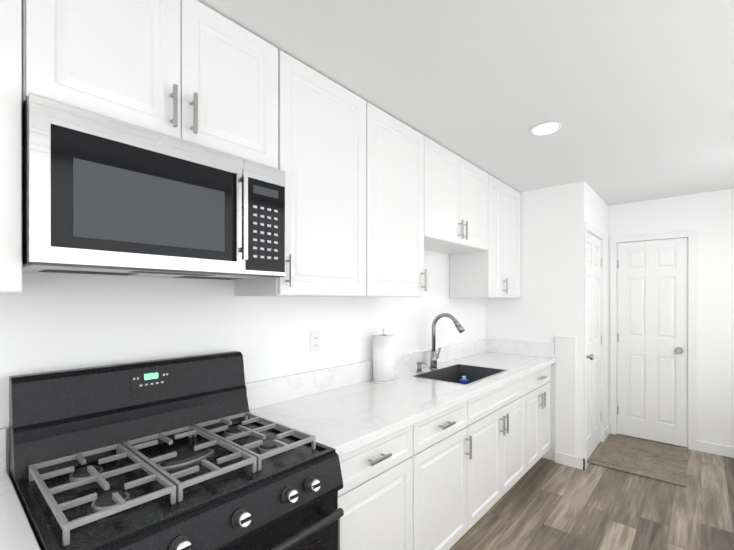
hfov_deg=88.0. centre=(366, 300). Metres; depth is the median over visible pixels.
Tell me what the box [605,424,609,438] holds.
baseboard
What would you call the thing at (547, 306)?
wall
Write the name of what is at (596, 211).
wall
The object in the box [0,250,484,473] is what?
wall
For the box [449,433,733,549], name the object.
floor
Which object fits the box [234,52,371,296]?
upper cabinet
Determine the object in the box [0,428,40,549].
countertop
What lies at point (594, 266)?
hall door
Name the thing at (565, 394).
trim
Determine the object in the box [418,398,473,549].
base cabinet
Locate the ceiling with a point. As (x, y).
(635, 98)
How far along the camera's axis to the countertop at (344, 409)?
2.03 m
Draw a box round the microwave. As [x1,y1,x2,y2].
[22,92,284,279]
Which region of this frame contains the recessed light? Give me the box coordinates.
[529,121,561,134]
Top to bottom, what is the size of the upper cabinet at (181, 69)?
0.498 m
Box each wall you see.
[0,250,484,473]
[485,181,584,460]
[585,182,608,441]
[608,189,733,446]
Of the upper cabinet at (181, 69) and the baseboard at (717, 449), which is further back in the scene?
the baseboard at (717, 449)
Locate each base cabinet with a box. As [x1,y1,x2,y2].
[338,423,417,549]
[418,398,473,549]
[474,365,550,484]
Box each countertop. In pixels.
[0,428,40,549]
[245,339,554,456]
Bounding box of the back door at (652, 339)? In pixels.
[617,238,687,446]
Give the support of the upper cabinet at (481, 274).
attached to the wall at (49, 322)
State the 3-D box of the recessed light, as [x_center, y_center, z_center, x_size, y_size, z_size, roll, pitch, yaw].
[1.048,-1.005,2.232,0.176,0.007,0.176,0,0,41]
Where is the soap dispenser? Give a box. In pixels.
[416,361,426,372]
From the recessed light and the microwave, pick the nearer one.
the microwave
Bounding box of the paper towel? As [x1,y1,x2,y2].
[372,328,395,383]
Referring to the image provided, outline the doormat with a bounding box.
[591,434,688,486]
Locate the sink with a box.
[410,364,507,385]
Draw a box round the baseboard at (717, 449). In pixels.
[696,440,733,457]
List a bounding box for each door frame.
[584,222,604,467]
[610,230,696,450]
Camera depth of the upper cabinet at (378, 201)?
2.13 m
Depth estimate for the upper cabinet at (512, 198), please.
3.42 m
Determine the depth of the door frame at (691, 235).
3.64 m
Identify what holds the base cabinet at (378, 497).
on the floor
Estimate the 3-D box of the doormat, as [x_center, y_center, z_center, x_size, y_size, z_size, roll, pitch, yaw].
[2.507,1.422,3.465,0.635,0.010,0.950,0,0,41]
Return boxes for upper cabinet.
[0,0,31,293]
[32,0,283,170]
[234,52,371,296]
[372,105,427,296]
[428,138,491,255]
[449,176,503,297]
[504,183,520,297]
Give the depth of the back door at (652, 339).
3.84 m
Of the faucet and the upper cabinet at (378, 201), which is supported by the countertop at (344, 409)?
the faucet
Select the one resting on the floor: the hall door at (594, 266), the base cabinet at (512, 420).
the base cabinet at (512, 420)
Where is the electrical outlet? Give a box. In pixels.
[310,331,319,352]
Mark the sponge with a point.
(463, 380)
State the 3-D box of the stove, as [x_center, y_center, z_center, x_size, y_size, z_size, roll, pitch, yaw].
[-0.571,0.831,1.207,0.730,1.198,0.756,0,0,41]
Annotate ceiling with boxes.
[197,0,733,205]
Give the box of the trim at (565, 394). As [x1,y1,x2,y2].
[554,336,576,455]
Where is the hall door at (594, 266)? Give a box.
[587,232,601,459]
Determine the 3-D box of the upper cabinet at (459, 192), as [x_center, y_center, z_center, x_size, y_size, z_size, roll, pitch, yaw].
[0.526,-0.700,2.780,0.347,0.617,0.936,0,0,41]
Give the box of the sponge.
[459,376,468,383]
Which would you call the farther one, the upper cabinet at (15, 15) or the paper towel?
the paper towel
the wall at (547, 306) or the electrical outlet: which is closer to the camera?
the electrical outlet
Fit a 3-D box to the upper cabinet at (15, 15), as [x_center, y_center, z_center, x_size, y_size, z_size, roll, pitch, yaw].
[-1.226,-0.511,0.781,0.347,0.987,0.738,0,0,41]
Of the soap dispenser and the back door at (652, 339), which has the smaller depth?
the soap dispenser
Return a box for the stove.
[9,351,343,549]
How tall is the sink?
0.232 m
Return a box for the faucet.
[429,313,464,369]
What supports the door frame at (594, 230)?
attached to the wall at (596, 211)
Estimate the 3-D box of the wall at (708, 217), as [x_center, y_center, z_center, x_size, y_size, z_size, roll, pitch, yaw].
[2.910,0.207,3.874,2.700,2.440,0.100,0,0,41]

